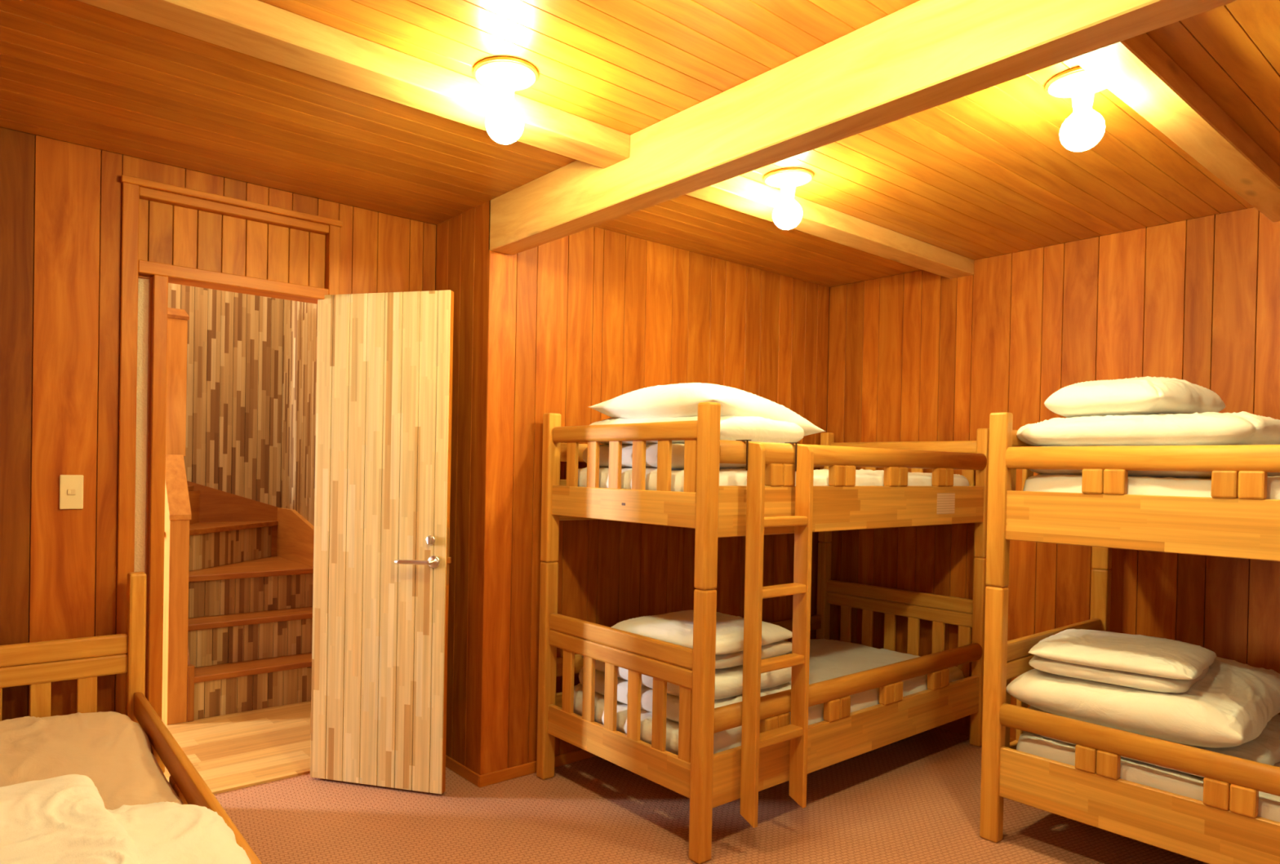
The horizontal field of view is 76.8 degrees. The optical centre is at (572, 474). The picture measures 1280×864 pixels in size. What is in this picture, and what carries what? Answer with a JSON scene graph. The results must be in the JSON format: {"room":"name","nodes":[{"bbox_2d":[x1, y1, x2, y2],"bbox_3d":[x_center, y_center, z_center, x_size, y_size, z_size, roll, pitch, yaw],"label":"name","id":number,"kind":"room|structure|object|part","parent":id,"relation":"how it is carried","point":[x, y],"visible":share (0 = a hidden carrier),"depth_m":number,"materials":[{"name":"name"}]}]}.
{"room":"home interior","nodes":[
{"label":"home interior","id":0,"kind":"room"},
{"bbox_2d":[0,127,436,720],"bbox_3d":[-1.656,0.065,3.176,2.598,2.549,0.114,1,1,-38],"label":"wall","id":1,"kind":"structure","parent":0,"point":[60,202],"depth_m":2.95,"materials":[{"name":"brown wood"}]},
{"bbox_2d":[59,475,83,509],"bbox_3d":[-1.839,0.065,2.952,0.075,0.126,0.014,1,1,-38],"label":"light switch","id":2,"kind":"object","parent":1,"relation":"attached to","point":[71,486],"visible":1,"depth_m":2.95,"materials":[{"name":"beige plastic"}]},
{"bbox_2d":[133,275,151,697],"bbox_3d":[-1.690,0.283,3.138,0.055,2.111,0.060,1,1,-38],"label":"door frame","id":3,"kind":"structure","parent":1,"relation":"in","point":[142,442],"depth_m":3.13,"materials":[{"name":"beige wood"}]},
{"bbox_2d":[114,174,342,779],"bbox_3d":[-1.418,0.109,3.346,0.860,2.466,0.142,1,1,-38],"label":"trim","id":4,"kind":"structure","parent":1,"relation":"attached to","point":[170,233],"depth_m":3.14,"materials":[{"name":"brown wood"}]},
{"bbox_3d":[-1.391,-0.940,3.333,0.741,0.245,0.015,1,1,-38],"label":"panel","id":5,"kind":"part","parent":4,"relation":"part of","materials":[{"name":"brown wood"}]},
{"bbox_2d":[310,289,453,795],"bbox_3d":[-0.832,0.281,3.440,0.648,2.119,0.091,1,1,15],"label":"door","id":6,"kind":"structure","parent":1,"relation":"in","point":[384,361],"depth_m":3.44,"materials":[{"name":"brown wood"}]},
{"bbox_3d":[-0.652,0.366,3.375,0.184,0.053,0.054,1,1,15],"label":"lever handle","id":7,"kind":"part","parent":6,"relation":"part of","materials":[{"name":"silver metal"}]},
{"bbox_3d":[-0.525,0.344,3.390,0.002,0.240,0.020,1,1,15],"label":"latch plate","id":8,"kind":"part","parent":6,"relation":"part of","materials":[{"name":"gold metal"}]},
{"bbox_2d":[167,283,284,667],"bbox_3d":[-2.490,-0.647,5.372,1.260,3.900,0.100,1,1,-38],"label":"wall","id":9,"kind":"structure","parent":0,"point":[235,340],"depth_m":5.46,"materials":[{"name":"brown wood"}]},
{"bbox_2d":[280,200,490,775],"bbox_3d":[-1.195,-0.616,4.641,0.122,3.900,2.849,1,1,-38],"label":"wall","id":10,"kind":"structure","parent":0,"point":[463,240],"depth_m":3.65,"materials":[{"name":"brown wood"}]},
{"bbox_2d":[445,755,479,786],"bbox_3d":[-0.555,1.330,3.687,0.010,0.052,0.486,1,1,-38],"label":"baseboard","id":11,"kind":"structure","parent":10,"relation":"attached to","point":[459,769],"depth_m":3.60,"materials":[{"name":"brown wood"}]},
{"bbox_2d":[488,0,1237,255],"bbox_3d":[1.012,-1.038,1.826,0.120,0.220,4.314,1,1,-38],"label":"beam","id":12,"kind":"structure","parent":10,"relation":"attached to","point":[924,55],"depth_m":2.14,"materials":[{"name":"brown wood"}]},
{"bbox_2d":[0,0,1279,288],"bbox_3d":[0.864,-1.202,2.005,5.100,0.100,4.986,1,1,-38],"label":"ceiling","id":13,"kind":"structure","parent":0,"point":[988,172],"depth_m":2.65,"materials":[{"name":"brown wood"}]},
{"bbox_2d":[77,0,630,168],"bbox_3d":[-0.788,-1.145,2.086,2.399,0.080,0.140,1,1,-38],"label":"ceiling beam","id":14,"kind":"structure","parent":13,"relation":"attached to","point":[257,28],"depth_m":2.20,"materials":[{"name":"brown wood"}]},
{"bbox_2d":[472,56,538,144],"bbox_3d":[-0.197,-1.072,2.349,0.192,0.205,0.192,1,1,-38],"label":"ceiling lamp","id":15,"kind":"object","parent":13,"relation":"attached to","point":[504,123],"visible":1,"depth_m":2.31,"materials":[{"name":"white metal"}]},
{"bbox_3d":[-0.198,-1.032,2.350,0.112,0.124,0.112,1,1,-38],"label":"light bulb","id":16,"kind":"part","parent":15,"relation":"part of","materials":[{"name":"white glass"}]},
{"bbox_2d":[475,60,535,101],"bbox_3d":[-0.196,-1.131,2.349,0.176,0.076,0.176,1,1,-38],"label":"socket","id":17,"kind":"object","parent":15,"relation":"attached to","point":[505,77],"depth_m":2.32,"materials":[{"name":"beige ceramic"}]},
{"bbox_2d":[763,167,813,229],"bbox_3d":[0.839,-1.060,3.135,0.192,0.205,0.192,1,1,-38],"label":"ceiling lamp","id":18,"kind":"object","parent":13,"relation":"attached to","point":[788,214],"visible":1,"depth_m":3.10,"materials":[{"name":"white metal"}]},
{"bbox_3d":[0.838,-1.019,3.135,0.112,0.124,0.112,1,1,-38],"label":"light bulb","id":19,"kind":"part","parent":18,"relation":"part of","materials":[{"name":"white glass"}]},
{"bbox_2d":[764,170,811,197],"bbox_3d":[0.840,-1.118,3.134,0.176,0.076,0.176,1,1,-38],"label":"socket","id":20,"kind":"object","parent":18,"relation":"attached to","point":[788,180],"depth_m":3.11,"materials":[{"name":"beige ceramic"}]},
{"bbox_2d":[1044,66,1106,151],"bbox_3d":[1.473,-1.040,2.324,0.192,0.205,0.192,1,1,-38],"label":"ceiling lamp","id":21,"kind":"object","parent":13,"relation":"attached to","point":[1084,128],"visible":0.89,"depth_m":2.30,"materials":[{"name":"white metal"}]},
{"bbox_2d":[1048,69,1106,109],"bbox_3d":[1.474,-1.099,2.323,0.176,0.076,0.176,1,1,-38],"label":"socket","id":22,"kind":"object","parent":21,"relation":"attached to","point":[1078,85],"depth_m":2.30,"materials":[{"name":"beige ceramic"}]},
{"bbox_3d":[1.473,-1.000,2.324,0.112,0.124,0.112,1,1,-38],"label":"light bulb","id":23,"kind":"part","parent":21,"relation":"part of","materials":[{"name":"white glass"}]},
{"bbox_2d":[480,226,829,775],"bbox_3d":[0.609,0.097,4.323,2.580,2.549,0.100,1,1,-38],"label":"wall","id":24,"kind":"structure","parent":0,"point":[593,316],"depth_m":3.88,"materials":[{"name":"brown wood"}]},
{"bbox_2d":[478,749,596,788],"bbox_3d":[0.575,1.346,4.257,2.492,0.052,0.010,1,1,-38],"label":"baseboard","id":25,"kind":"structure","parent":24,"relation":"attached to","point":[515,772],"depth_m":3.63,"materials":[{"name":"brown wood"}]},
{"bbox_2d":[161,701,1208,863],"bbox_3d":[-1.173,1.397,2.833,7.000,0.110,8.500,1,1,-38],"label":"floor","id":26,"kind":"structure","parent":0,"point":[915,799],"depth_m":3.23,"materials":[{"name":"carpet"}]},
{"bbox_2d":[0,572,262,863],"bbox_3d":[-1.399,0.870,1.899,1.002,0.973,2.150,1,1,-37],"label":"bed","id":27,"kind":"object","parent":26,"relation":"on","point":[37,665],"visible":0.51,"depth_m":2.85,"materials":[{"name":"brown wood"}]},
{"bbox_3d":[-2.017,0.699,2.735,0.890,0.072,0.032,1,1,-37],"label":"rail","id":28,"kind":"part","parent":27,"relation":"part of","materials":[{"name":"brown wood"}]},
{"bbox_3d":[-2.015,0.626,2.734,0.890,0.073,0.032,1,1,-37],"label":"rail","id":29,"kind":"part","parent":27,"relation":"part of","materials":[{"name":"brown wood"}]},
{"bbox_2d":[0,711,184,810],"bbox_3d":[-1.401,0.948,1.899,0.932,0.215,2.039,1,1,-37],"label":"mattress","id":30,"kind":"object","parent":27,"relation":"on","point":[113,750],"visible":0.58,"depth_m":2.47,"materials":[{"name":"beige fabric"}]},
{"bbox_2d":[106,801,251,863],"bbox_3d":[-0.894,0.797,1.324,0.759,0.223,0.915,1,1,-36],"label":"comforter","id":31,"kind":"object","parent":30,"relation":"on","point":[166,833],"visible":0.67,"depth_m":1.60,"materials":[{"name":"white fabric"}]},
{"bbox_2d":[0,774,140,863],"bbox_3d":[-1.034,0.664,1.296,0.576,0.144,0.646,1,1,-39],"label":"pillow","id":32,"kind":"object","parent":31,"relation":"on","point":[65,820],"visible":1,"depth_m":1.39,"materials":[{"name":"white fabric"}]},
{"bbox_3d":[-1.640,0.855,3.016,0.057,0.973,0.068,1,1,-37],"label":"post","id":33,"kind":"part","parent":27,"relation":"part of","materials":[{"name":"brown wood"}]},
{"bbox_3d":[-1.013,0.871,2.186,0.039,0.084,2.018,1,1,-37],"label":"rail","id":34,"kind":"part","parent":27,"relation":"part of","materials":[{"name":"brown wood"}]},
{"bbox_2d":[161,307,314,725],"bbox_3d":[-2.161,0.151,4.859,1.159,2.325,1.156,1,1,-38],"label":"staircase","id":35,"kind":"structure","parent":26,"relation":"on","point":[228,557],"depth_m":4.71,"materials":[{"name":"brown wood"}]},
{"bbox_2d":[536,402,989,863],"bbox_3d":[1.003,0.564,3.887,2.152,1.639,0.998,1,1,-38],"label":"bunk bed","id":36,"kind":"object","parent":26,"relation":"on","point":[709,780],"visible":0.83,"depth_m":3.36,"materials":[{"name":"brown wood"}]},
{"bbox_3d":[-0.113,0.878,3.618,0.068,0.973,0.057,1,1,-38],"label":"post","id":37,"kind":"part","parent":36,"relation":"part of","materials":[{"name":"brown wood"}]},
{"bbox_3d":[-0.098,0.059,3.610,0.068,0.666,0.057,1,1,-38],"label":"post","id":38,"kind":"part","parent":36,"relation":"part of","materials":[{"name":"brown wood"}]},
{"bbox_3d":[0.178,0.736,3.246,0.032,0.072,0.886,1,1,-38],"label":"rail","id":39,"kind":"part","parent":36,"relation":"part of","materials":[{"name":"brown wood"}]},
{"bbox_3d":[0.180,0.663,3.245,0.032,0.073,0.886,1,1,-38],"label":"rail","id":40,"kind":"part","parent":36,"relation":"part of","materials":[{"name":"brown wood"}]},
{"bbox_3d":[0.196,-0.168,3.237,0.042,0.070,0.886,1,1,-38],"label":"rail","id":41,"kind":"part","parent":36,"relation":"part of","materials":[{"name":"brown wood"}]},
{"bbox_3d":[0.701,0.884,4.268,2.020,0.084,0.039,1,1,-38],"label":"rail","id":42,"kind":"part","parent":36,"relation":"part of","materials":[{"name":"brown wood"}]},
{"bbox_3d":[0.720,-0.092,4.259,2.020,0.084,0.039,1,1,-38],"label":"rail","id":43,"kind":"part","parent":36,"relation":"part of","materials":[{"name":"brown wood"}]},
{"bbox_3d":[0.466,0.896,2.878,0.068,0.973,0.057,1,1,-38],"label":"post","id":44,"kind":"part","parent":36,"relation":"part of","materials":[{"name":"brown wood"}]},
{"bbox_3d":[0.481,0.077,2.870,0.068,0.666,0.057,1,1,-38],"label":"post","id":45,"kind":"part","parent":36,"relation":"part of","materials":[{"name":"brown wood"}]},
{"bbox_2d":[573,639,964,755],"bbox_3d":[0.993,1.016,3.891,2.043,0.133,0.926,1,1,-38],"label":"mattress","id":46,"kind":"object","parent":36,"relation":"on","point":[829,660],"visible":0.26,"depth_m":3.80,"materials":[{"name":"white fabric"}]},
{"bbox_2d":[578,655,791,723],"bbox_3d":[0.489,0.858,3.498,0.679,0.217,0.834,1,1,-37],"label":"comforter","id":47,"kind":"object","parent":46,"relation":"on","point":[729,681],"visible":0.2,"depth_m":3.21,"materials":[{"name":"white fabric"}]},
{"bbox_2d":[611,609,792,669],"bbox_3d":[0.561,0.693,3.469,0.620,0.150,0.616,1,1,-41],"label":"pillow","id":48,"kind":"object","parent":47,"relation":"on","point":[674,628],"visible":0.62,"depth_m":3.32,"materials":[{"name":"white fabric"}]},
{"bbox_2d":[577,466,968,492],"bbox_3d":[1.014,0.036,3.885,2.046,0.143,0.930,1,1,-38],"label":"mattress","id":49,"kind":"object","parent":36,"relation":"on","point":[727,477],"visible":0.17,"depth_m":3.34,"materials":[{"name":"white fabric"}]},
{"bbox_2d":[582,416,804,469],"bbox_3d":[0.506,-0.141,3.465,0.690,0.240,0.870,1,1,-40],"label":"comforter","id":50,"kind":"object","parent":49,"relation":"on","point":[754,428],"visible":0.39,"depth_m":3.18,"materials":[{"name":"white fabric"}]},
{"bbox_2d":[588,382,825,436],"bbox_3d":[0.587,-0.256,3.475,0.818,0.238,0.661,1,1,-43],"label":"pillow","id":51,"kind":"object","parent":50,"relation":"on","point":[678,400],"visible":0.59,"depth_m":3.20,"materials":[{"name":"white fabric"}]},
{"bbox_2d":[735,440,813,828],"bbox_3d":[0.753,0.577,3.039,0.318,1.406,0.118,1,1,-38],"label":"ladder","id":52,"kind":"object","parent":36,"relation":"attached to","point":[797,732],"visible":0.96,"depth_m":2.97,"materials":[{"name":"brown wood"}]},
{"bbox_3d":[1.528,0.897,4.902,0.068,0.973,0.057,1,1,-38],"label":"post","id":53,"kind":"part","parent":36,"relation":"part of","materials":[{"name":"brown wood"}]},
{"bbox_3d":[1.543,0.078,4.895,0.068,0.666,0.057,1,1,-38],"label":"post","id":54,"kind":"part","parent":36,"relation":"part of","materials":[{"name":"brown wood"}]},
{"bbox_3d":[1.292,0.902,3.512,2.020,0.084,0.039,1,1,-38],"label":"rail","id":55,"kind":"part","parent":36,"relation":"part of","materials":[{"name":"brown wood"}]},
{"bbox_3d":[1.311,-0.074,3.503,2.020,0.084,0.039,1,1,-38],"label":"rail","id":56,"kind":"part","parent":36,"relation":"part of","materials":[{"name":"brown wood"}]},
{"bbox_3d":[1.821,0.755,4.532,0.032,0.072,0.886,1,1,-38],"label":"rail","id":57,"kind":"part","parent":36,"relation":"part of","materials":[{"name":"brown wood"}]},
{"bbox_3d":[1.822,0.682,4.531,0.032,0.073,0.886,1,1,-38],"label":"rail","id":58,"kind":"part","parent":36,"relation":"part of","materials":[{"name":"brown wood"}]},
{"bbox_3d":[1.838,-0.149,4.523,0.042,0.070,0.886,1,1,-38],"label":"rail","id":59,"kind":"part","parent":36,"relation":"part of","materials":[{"name":"brown wood"}]},
{"bbox_3d":[2.107,0.915,4.162,0.068,0.973,0.057,1,1,-38],"label":"post","id":60,"kind":"part","parent":36,"relation":"part of","materials":[{"name":"brown wood"}]},
{"bbox_3d":[2.122,0.096,4.155,0.068,0.666,0.057,1,1,-38],"label":"post","id":61,"kind":"part","parent":36,"relation":"part of","materials":[{"name":"brown wood"}]},
{"bbox_2d":[979,412,1279,863],"bbox_3d":[2.680,0.608,2.587,1.107,1.639,2.152,1,1,-38],"label":"bunk bed","id":62,"kind":"object","parent":26,"relation":"on","point":[1225,828],"visible":0.76,"depth_m":2.76,"materials":[{"name":"brown wood"}]},
{"bbox_3d":[1.619,0.916,3.088,0.057,0.973,0.068,1,1,-38],"label":"post","id":63,"kind":"part","parent":62,"relation":"part of","materials":[{"name":"brown wood"}]},
{"bbox_3d":[1.634,0.097,3.080,0.057,0.666,0.068,1,1,-38],"label":"post","id":64,"kind":"part","parent":62,"relation":"part of","materials":[{"name":"brown wood"}]},
{"bbox_3d":[2.034,0.769,3.410,0.995,0.072,0.032,1,1,-38],"label":"rail","id":65,"kind":"part","parent":62,"relation":"part of","materials":[{"name":"brown wood"}]},
{"bbox_3d":[2.051,-0.135,3.402,0.995,0.070,0.042,1,1,-38],"label":"rail","id":66,"kind":"part","parent":62,"relation":"part of","materials":[{"name":"brown wood"}]},
{"bbox_3d":[2.035,0.697,3.410,0.995,0.073,0.032,1,1,-38],"label":"rail","id":67,"kind":"part","parent":62,"relation":"part of","materials":[{"name":"brown wood"}]},
{"bbox_3d":[2.444,0.925,3.734,0.057,0.973,0.068,1,1,-38],"label":"post","id":68,"kind":"part","parent":62,"relation":"part of","materials":[{"name":"brown wood"}]},
{"bbox_3d":[2.459,0.106,3.726,0.057,0.666,0.068,1,1,-38],"label":"post","id":69,"kind":"part","parent":62,"relation":"part of","materials":[{"name":"brown wood"}]},
{"bbox_3d":[2.253,0.932,2.261,0.039,0.084,2.020,1,1,-38],"label":"rail","id":70,"kind":"part","parent":62,"relation":"part of","materials":[{"name":"brown wood"}]},
{"bbox_3d":[2.272,-0.044,2.252,0.039,0.084,2.020,1,1,-38],"label":"rail","id":71,"kind":"part","parent":62,"relation":"part of","materials":[{"name":"brown wood"}]},
{"bbox_2d":[1016,731,1279,822],"bbox_3d":[2.673,1.063,2.591,1.035,0.128,2.042,1,1,-38],"label":"mattress","id":72,"kind":"object","parent":62,"relation":"on","point":[1175,782],"visible":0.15,"depth_m":2.72,"materials":[{"name":"white fabric"}]},
{"bbox_2d":[1027,706,1279,777],"bbox_3d":[2.260,0.954,3.095,0.931,0.105,0.755,1,1,-38],"label":"folded blanket","id":73,"kind":"object","parent":72,"relation":"on","point":[1265,748],"visible":0.09,"depth_m":2.74,"materials":[{"name":"white fabric"}]},
{"bbox_2d":[1006,657,1279,748],"bbox_3d":[2.220,0.819,3.081,0.881,0.222,0.725,1,1,-39],"label":"comforter","id":74,"kind":"object","parent":73,"relation":"on","point":[1234,702],"visible":0.7,"depth_m":2.80,"materials":[{"name":"white fabric"}]},
{"bbox_2d":[1028,629,1216,693],"bbox_3d":[2.089,0.693,3.058,0.590,0.132,0.548,1,1,-43],"label":"pillow","id":75,"kind":"object","parent":74,"relation":"on","point":[1151,664],"visible":1,"depth_m":2.91,"materials":[{"name":"white fabric"}]},
{"bbox_2d":[1022,474,1279,499],"bbox_3d":[2.691,0.081,2.583,1.038,0.140,2.042,1,1,-38],"label":"mattress","id":76,"kind":"object","parent":62,"relation":"on","point":[1065,483],"visible":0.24,"depth_m":2.71,"materials":[{"name":"white fabric"}]},
{"bbox_2d":[1016,411,1279,478],"bbox_3d":[2.225,-0.106,3.056,0.847,0.243,0.810,1,1,-38],"label":"comforter","id":77,"kind":"object","parent":76,"relation":"on","point":[1243,428],"visible":0.58,"depth_m":2.74,"materials":[{"name":"white fabric"}]},
{"bbox_2d":[1044,376,1226,417],"bbox_3d":[2.141,-0.284,3.068,0.620,0.168,0.443,1,1,-32],"label":"pillow","id":78,"kind":"object","parent":77,"relation":"on","point":[1147,395],"visible":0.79,"depth_m":2.88,"materials":[{"name":"white fabric"}]},
{"bbox_2d":[826,207,1279,738],"bbox_3d":[2.941,0.150,3.355,0.100,2.549,4.500,1,1,-38],"label":"wall","id":79,"kind":"structure","parent":0,"point":[921,355],"depth_m":3.97,"materials":[{"name":"brown wood"}]},
{"bbox_2d":[687,175,973,279],"bbox_3d":[1.179,-1.121,3.627,2.363,0.080,0.132,1,1,-38],"label":"beam","id":80,"kind":"structure","parent":79,"relation":"attached to","point":[740,193],"depth_m":3.60,"materials":[{"name":"brown wood"}]},
{"bbox_2d":[935,722,1015,742],"bbox_3d":[2.877,1.398,3.328,0.010,0.052,4.290,1,1,-38],"label":"baseboard","id":81,"kind":"structure","parent":79,"relation":"attached to","point":[956,728],"depth_m":4.34,"materials":[{"name":"brown wood"}]},
{"bbox_2d":[1071,32,1279,222],"bbox_3d":[2.011,-1.096,2.564,2.363,0.080,0.116,1,1,-38],"label":"beam","id":82,"kind":"structure","parent":79,"relation":"attached to","point":[1135,69],"depth_m":2.39,"materials":[{"name":"brown wood"}]}
]}

